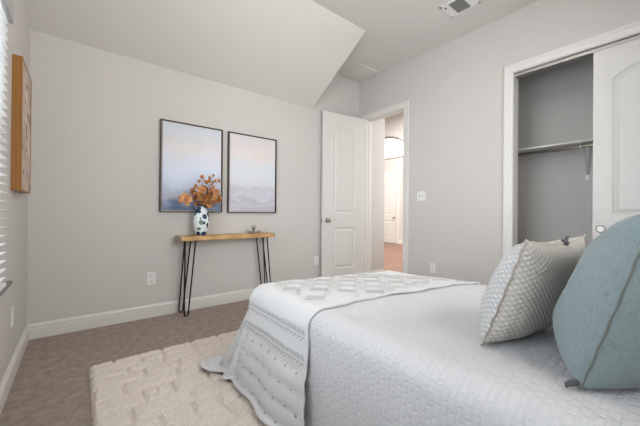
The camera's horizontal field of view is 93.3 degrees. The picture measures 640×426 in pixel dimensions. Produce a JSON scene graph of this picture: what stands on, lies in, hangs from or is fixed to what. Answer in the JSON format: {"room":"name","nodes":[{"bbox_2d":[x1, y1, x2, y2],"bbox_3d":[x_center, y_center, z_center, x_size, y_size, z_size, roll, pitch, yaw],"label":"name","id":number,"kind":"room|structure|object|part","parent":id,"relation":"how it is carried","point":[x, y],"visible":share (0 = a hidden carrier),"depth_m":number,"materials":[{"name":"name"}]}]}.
{"room":"bedroom","nodes":[
{"label":"bedroom","id":0,"kind":"room"},
{"bbox_2d":[0,0,29,381],"bbox_3d":[-1.169,-0.520,0.866,0.140,3.026,3.715,1,0,-39],"label":"wall","id":1,"kind":"structure","parent":0,"point":[16,203],"depth_m":1.80,"materials":[{"name":"paint"}]},
{"bbox_2d":[0,281,12,296],"bbox_3d":[-0.930,-0.337,0.592,0.163,1.458,2.610,1,0,-39],"label":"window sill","id":2,"kind":"structure","parent":1,"relation":"in","point":[8,283],"depth_m":1.54,"materials":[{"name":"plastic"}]},
{"bbox_2d":[0,0,13,291],"bbox_3d":[-0.846,-0.347,0.584,0.066,1.436,2.410,1,0,-39],"label":"window blind","id":3,"kind":"object","parent":1,"relation":"attached to","point":[7,6],"visible":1,"depth_m":1.46,"materials":[{"name":"white plastic"}]},
{"bbox_3d":[-0.861,0.361,0.582,0.052,0.020,2.364,1,0,-39],"label":"rail","id":4,"kind":"part","parent":3,"relation":"part of","materials":[{"name":"white plastic"}]},
{"bbox_2d":[10,305,13,327],"bbox_3d":[-1.840,0.619,1.808,0.009,0.118,0.074,1,0,-39],"label":"wall outlet","id":5,"kind":"object","parent":1,"relation":"attached to","point":[12,307],"visible":1,"depth_m":1.79,"materials":[{"name":"white plastic"}]},
{"bbox_2d":[0,325,28,413],"bbox_3d":[-1.115,0.934,0.904,0.015,0.120,3.700,1,0,-39],"label":"baseboard","id":6,"kind":"structure","parent":1,"relation":"attached to","point":[6,382],"depth_m":1.78,"materials":[{"name":"wood"}]},
{"bbox_2d":[11,54,31,193],"bbox_3d":[-1.898,-0.527,1.924,0.045,0.787,0.430,1,0,-39],"label":"canvas","id":7,"kind":"object","parent":1,"relation":"attached to","point":[21,80],"visible":1,"depth_m":1.77,"materials":[{"name":"orange wood"}]},
{"bbox_2d":[22,62,30,191],"bbox_3d":[-1.899,-0.527,1.924,0.040,0.779,0.422,1,0,-39],"label":"print","id":8,"kind":"object","parent":7,"relation":"attached to","point":[26,80],"depth_m":1.93},
{"bbox_2d":[27,30,358,323],"bbox_3d":[-0.875,-0.559,3.558,3.925,3.126,0.120,1,0,-39],"label":"wall","id":9,"kind":"structure","parent":0,"point":[97,228],"depth_m":2.81,"materials":[{"name":"paint"}]},
{"bbox_2d":[27,288,254,339],"bbox_3d":[-0.848,0.944,3.498,3.675,0.120,0.015,1,0,-39],"label":"baseboard","id":10,"kind":"structure","parent":9,"relation":"attached to","point":[78,323],"depth_m":2.75,"materials":[{"name":"wood"}]},
{"bbox_2d":[147,272,155,284],"bbox_3d":[-1.613,0.625,2.888,0.074,0.118,0.009,1,0,-39],"label":"wall outlet","id":11,"kind":"object","parent":9,"relation":"attached to","point":[151,276],"visible":1,"depth_m":2.88,"materials":[{"name":"white plastic"}]},
{"bbox_2d":[159,119,222,211],"bbox_3d":[-1.309,-0.459,3.111,0.612,0.900,0.035,1,0,-39],"label":"framed painting","id":12,"kind":"object","parent":9,"relation":"attached to","point":[188,151],"visible":1,"depth_m":3.06,"materials":[{"name":"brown paper"}]},
{"bbox_2d":[227,131,276,212],"bbox_3d":[-0.782,-0.451,3.533,0.611,0.900,0.035,1,0,-39],"label":"framed painting","id":13,"kind":"object","parent":9,"relation":"attached to","point":[251,160],"visible":1,"depth_m":3.51,"materials":[{"name":"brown paper"}]},
{"bbox_2d":[314,256,318,264],"bbox_3d":[-0.049,0.650,4.141,0.074,0.118,0.009,1,0,-39],"label":"wall outlet","id":14,"kind":"object","parent":9,"relation":"attached to","point":[316,258],"visible":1,"depth_m":4.14,"materials":[{"name":"white plastic"}]},
{"bbox_2d":[27,0,364,108],"bbox_3d":[-0.936,-1.709,2.836,2.867,0.634,1.025,1,0,-39],"label":"ceiling","id":15,"kind":"structure","parent":0,"point":[290,51],"depth_m":2.89,"materials":[{"name":"paint"}]},
{"bbox_2d":[0,242,402,425],"bbox_3d":[0.500,1.083,6.074,9.605,0.120,10.150,1,0,-39],"label":"floor","id":16,"kind":"structure","parent":0,"point":[50,386],"depth_m":2.15,"materials":[{"name":"beige carpet"}]},
{"bbox_2d":[89,330,265,425],"bbox_3d":[0.001,0.986,1.995,2.396,0.038,1.716,1,0,-39],"label":"area rug","id":17,"kind":"object","parent":16,"relation":"on","point":[169,386],"visible":0.17,"depth_m":1.64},
{"bbox_2d":[175,232,274,316],"bbox_3d":[-0.981,0.614,3.232,1.016,0.773,0.208,1,0,-39],"label":"console table","id":18,"kind":"object","parent":16,"relation":"on","point":[184,238],"visible":0.8,"depth_m":3.03,"materials":[{"name":"brown wood"}]},
{"bbox_3d":[-1.354,0.633,3.026,0.115,0.727,0.030,1,0,-23],"label":"hairpin leg","id":19,"kind":"part","parent":18,"relation":"part of","materials":[{"name":"black metal"}]},
{"bbox_3d":[-1.259,0.634,2.926,0.023,0.727,0.123,0,0,39],"label":"hairpin leg","id":20,"kind":"part","parent":18,"relation":"part of","materials":[{"name":"black metal"}]},
{"bbox_2d":[193,207,208,235],"bbox_3d":[-1.198,0.081,3.045,0.156,0.288,0.156,1,0,-39],"label":"ceramic vase","id":21,"kind":"object","parent":18,"relation":"on","point":[201,216],"visible":0.98,"depth_m":2.99,"materials":[{"name":"ceramic"}]},
{"bbox_2d":[179,192,197,205],"bbox_3d":[-1.280,-0.013,2.969,0.106,0.374,0.247,0,0,26],"label":"stem","id":22,"kind":"object","parent":21,"relation":"in","point":[184,197],"visible":0.99,"depth_m":2.90,"materials":[{"name":"orange plant"}]},
{"bbox_2d":[190,184,203,203],"bbox_3d":[-1.228,-0.058,2.989,0.123,0.465,0.129,0,0,38],"label":"stem","id":23,"kind":"object","parent":21,"relation":"in","point":[193,192],"visible":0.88,"depth_m":2.98,"materials":[{"name":"orange plant"}]},
{"bbox_2d":[196,185,207,206],"bbox_3d":[-1.175,-0.049,3.006,0.111,0.449,0.111,1,0,-24],"label":"stem","id":24,"kind":"object","parent":21,"relation":"in","point":[201,189],"visible":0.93,"depth_m":2.98,"materials":[{"name":"orange plant"}]},
{"bbox_2d":[197,175,206,187],"bbox_3d":[-1.202,-0.107,3.063,0.100,0.564,0.084,1,0,-39],"label":"stem","id":25,"kind":"object","parent":21,"relation":"in","point":[201,176],"visible":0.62,"depth_m":3.06,"materials":[{"name":"orange plant"}]},
{"bbox_2d":[199,185,210,205],"bbox_3d":[-1.153,-0.050,3.042,0.136,0.452,0.138,0,0,2],"label":"stem","id":26,"kind":"object","parent":21,"relation":"in","point":[207,189],"visible":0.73,"depth_m":3.02,"materials":[{"name":"orange plant"}]},
{"bbox_2d":[201,194,216,207],"bbox_3d":[-1.119,-0.009,3.037,0.144,0.369,0.099,0,0,-4],"label":"stem","id":27,"kind":"object","parent":21,"relation":"in","point":[214,198],"visible":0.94,"depth_m":3.02,"materials":[{"name":"orange plant"}]},
{"bbox_2d":[204,174,214,206],"bbox_3d":[-1.123,-0.116,3.080,0.131,0.584,0.083,1,0,-39],"label":"stem","id":28,"kind":"object","parent":21,"relation":"in","point":[213,175],"visible":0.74,"depth_m":3.09,"materials":[{"name":"orange plant"}]},
{"bbox_2d":[207,188,219,201],"bbox_3d":[-1.122,-0.043,3.076,0.177,0.438,0.118,1,0,-39],"label":"stem","id":29,"kind":"object","parent":21,"relation":"in","point":[214,192],"visible":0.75,"depth_m":3.07,"materials":[{"name":"orange plant"}]},
{"bbox_2d":[205,194,221,206],"bbox_3d":[-1.122,-0.010,3.120,0.216,0.373,0.094,1,0,-15],"label":"stem","id":30,"kind":"object","parent":21,"relation":"in","point":[218,200],"visible":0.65,"depth_m":3.13,"materials":[{"name":"orange plant"}]},
{"bbox_2d":[207,176,219,185],"bbox_3d":[-1.124,-0.110,3.119,0.186,0.571,0.088,1,0,-24],"label":"stem","id":31,"kind":"object","parent":21,"relation":"in","point":[208,180],"visible":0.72,"depth_m":3.14,"materials":[{"name":"orange plant"}]},
{"bbox_2d":[246,225,261,232],"bbox_3d":[-0.748,0.179,3.395,0.098,0.102,0.208,0,0,26],"label":"starburst ornament","id":32,"kind":"object","parent":18,"relation":"on","point":[253,228],"visible":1,"depth_m":3.39,"materials":[{"name":"silver metal"}]},
{"bbox_3d":[-0.699,0.640,3.546,0.023,0.727,0.151,0,0,40],"label":"hairpin leg","id":33,"kind":"part","parent":18,"relation":"part of","materials":[{"name":"black metal"}]},
{"bbox_3d":[-0.602,0.640,3.445,0.123,0.727,0.034,1,0,-27],"label":"hairpin leg","id":34,"kind":"part","parent":18,"relation":"part of","materials":[{"name":"black metal"}]},
{"bbox_2d":[370,270,415,275],"bbox_3d":[0.770,0.747,1.452,1.190,0.528,2.060,1,0,-39],"label":"bed","id":35,"kind":"object","parent":16,"relation":"on","point":[388,272],"visible":0.06,"depth_m":2.42,"materials":[{"name":"fabric"}]},
{"bbox_2d":[304,284,639,425],"bbox_3d":[0.706,0.709,1.538,1.564,0.517,2.236,1,0,-39],"label":"bedspread","id":36,"kind":"object","parent":35,"relation":"on","point":[412,358],"visible":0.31,"depth_m":1.02,"materials":[{"name":"grey fabric"}]},
{"bbox_2d":[200,271,480,425],"bbox_3d":[0.211,0.701,2.112,1.844,0.528,1.182,1,0,-34],"label":"throw blanket","id":37,"kind":"object","parent":36,"relation":"on","point":[266,361],"visible":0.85,"depth_m":1.61,"materials":[{"name":"white fabric"}]},
{"bbox_2d":[480,234,585,345],"bbox_3d":[0.781,0.269,1.122,0.482,0.381,0.246,1,0,-32],"label":"throw pillow","id":38,"kind":"object","parent":36,"relation":"on","point":[520,298],"visible":0.84,"depth_m":0.98,"materials":[{"name":"grey fabric"}]},
{"bbox_2d":[552,214,639,388],"bbox_3d":[0.918,0.225,0.891,0.603,0.462,0.335,1,0,-33],"label":"throw pillow","id":39,"kind":"object","parent":36,"relation":"on","point":[596,316],"visible":1,"depth_m":0.75,"materials":[{"name":"teal fabric"}]},
{"bbox_3d":[0.962,0.226,0.846,0.560,0.453,0.201,1,0,-33],"label":"panel","id":40,"kind":"part","parent":39,"relation":"part of","materials":[{"name":"blue fabric"}]},
{"bbox_2d":[321,110,365,276],"bbox_3d":[0.340,-0.198,4.344,0.753,2.405,0.149,1,0,-36],"label":"door","id":41,"kind":"structure","parent":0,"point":[343,200],"depth_m":4.30,"materials":[{"name":"wood"}]},
{"bbox_2d":[371,118,384,270],"bbox_3d":[-1.073,-1.186,7.260,0.385,4.400,6.320,1,0,-39],"label":"wall","id":42,"kind":"structure","parent":0,"point":[378,127],"depth_m":4.82,"materials":[{"name":"paint"}]},
{"bbox_2d":[384,112,403,242],"bbox_3d":[3.255,-1.193,9.908,0.250,4.500,7.600,1,0,-39],"label":"wall","id":43,"kind":"structure","parent":0,"point":[393,124],"depth_m":10.42,"materials":[{"name":"paint"}]},
{"bbox_2d":[384,174,396,242],"bbox_3d":[2.345,-0.147,10.745,0.105,2.380,0.820,1,0,-39],"label":"door","id":44,"kind":"structure","parent":43,"relation":"in","point":[389,180],"depth_m":10.62,"materials":[{"name":"wood"}]},
{"bbox_2d":[384,171,398,243],"bbox_3d":[2.382,-0.197,10.768,0.020,2.500,1.050,1,0,-39],"label":"door frame","id":45,"kind":"structure","parent":43,"relation":"attached to","point":[394,172],"depth_m":10.40,"materials":[{"name":"wood"}]},
{"bbox_2d":[385,137,402,158],"bbox_3d":[2.299,-2.340,10.996,0.180,0.826,2.300,1,0,-39],"label":"window","id":46,"kind":"structure","parent":43,"relation":"in","point":[396,138],"depth_m":10.59,"materials":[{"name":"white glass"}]},
{"bbox_2d":[312,0,538,82],"bbox_3d":[0.335,-2.067,2.052,3.945,0.100,3.935,1,0,-39],"label":"ceiling","id":47,"kind":"structure","parent":0,"point":[397,32],"depth_m":3.21,"materials":[{"name":"paint"}]},
{"bbox_2d":[342,63,377,79],"bbox_3d":[0.572,-2.002,4.302,0.370,0.015,0.360,1,0,-39],"label":"ceiling panel","id":48,"kind":"object","parent":47,"relation":"attached to","point":[360,71],"visible":1,"depth_m":4.28,"materials":[{"name":"paint"}]},
{"bbox_2d":[439,0,480,17],"bbox_3d":[1.345,-1.998,2.910,0.236,0.016,0.290,1,0,-39],"label":"ceiling vent","id":49,"kind":"object","parent":47,"relation":"in","point":[452,8],"visible":1,"depth_m":2.92,"materials":[{"name":"white plastic"}]},
{"bbox_2d":[359,0,639,284],"bbox_3d":[1.805,-0.488,3.248,0.130,3.026,3.715,1,0,-39],"label":"wall","id":50,"kind":"structure","parent":0,"point":[454,90],"depth_m":3.36,"materials":[{"name":"paint"}]},
{"bbox_2d":[362,100,408,273],"bbox_3d":[0.942,-0.227,4.306,0.149,2.496,0.829,1,0,-39],"label":"door frame","id":51,"kind":"structure","parent":50,"relation":"attached to","point":[405,104],"depth_m":4.30,"materials":[{"name":"wood"}]},
{"bbox_2d":[417,191,425,200],"bbox_3d":[1.269,-0.214,3.794,0.019,0.118,0.116,1,0,-39],"label":"light switch","id":52,"kind":"object","parent":50,"relation":"attached to","point":[421,195],"visible":1,"depth_m":3.79,"materials":[{"name":"white plastic"}]},
{"bbox_2d":[430,263,435,272],"bbox_3d":[1.369,0.668,3.665,0.009,0.118,0.074,1,0,-39],"label":"wall outlet","id":53,"kind":"object","parent":50,"relation":"attached to","point":[432,265],"visible":1,"depth_m":3.66,"materials":[{"name":"white plastic"}]},
{"bbox_2d":[502,21,639,256],"bbox_3d":[2.397,-0.226,2.489,0.149,2.506,1.569,1,0,-39],"label":"door frame","id":54,"kind":"structure","parent":50,"relation":"attached to","point":[632,28],"depth_m":3.01,"materials":[{"name":"wood"}]},
{"bbox_2d":[514,34,639,78],"bbox_3d":[2.410,-1.374,2.497,0.078,0.033,1.398,1,0,-39],"label":"door track","id":55,"kind":"object","parent":50,"relation":"attached to","point":[589,53],"visible":0.92,"depth_m":2.70,"materials":[{"name":"metal"}]},
{"bbox_2d":[592,39,639,240],"bbox_3d":[2.550,-0.173,2.279,0.039,2.372,0.735,1,0,-39],"label":"door","id":56,"kind":"structure","parent":55,"relation":"hanging from","point":[616,69],"depth_m":2.46,"materials":[{"name":"wood"}]},
{"bbox_3d":[2.336,0.134,2.515,0.006,0.052,0.052,1,0,-39],"label":"finger pull","id":57,"kind":"part","parent":56,"relation":"part of","materials":[{"name":"white plastic"}]},
{"bbox_2d":[517,56,592,249],"bbox_3d":[2.691,-0.345,2.763,0.651,2.750,2.050,1,0,-39],"label":"wall","id":58,"kind":"structure","parent":0,"point":[555,105],"depth_m":3.28,"materials":[{"name":"paint"}]},
{"bbox_2d":[518,139,592,152],"bbox_3d":[2.733,-0.677,2.796,0.350,0.016,1.848,1,0,-39],"label":"closet shelf","id":59,"kind":"object","parent":58,"relation":"attached to","point":[587,141],"visible":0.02,"depth_m":3.05,"materials":[{"name":"white wood"}]},
{"bbox_2d":[578,142,589,179],"bbox_3d":[2.599,-0.502,2.978,0.332,0.335,0.032,1,0,-39],"label":"shelf bracket","id":60,"kind":"object","parent":58,"relation":"attached to","point":[585,154],"visible":0.91,"depth_m":3.06,"materials":[{"name":"white plastic"}]},
{"bbox_2d":[518,143,592,155],"bbox_3d":[2.639,-0.635,2.721,0.064,0.064,1.849,1,0,-39],"label":"closet rod","id":61,"kind":"object","parent":60,"relation":"attached to","point":[584,145],"visible":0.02,"depth_m":3.03,"materials":[{"name":"metal"}]},
{"bbox_3d":[2.725,-0.501,3.078,0.006,0.335,0.032,1,0,-39],"label":"wall plate","id":62,"kind":"part","parent":60,"relation":"part of","materials":[{"name":"white plastic"}]}
]}

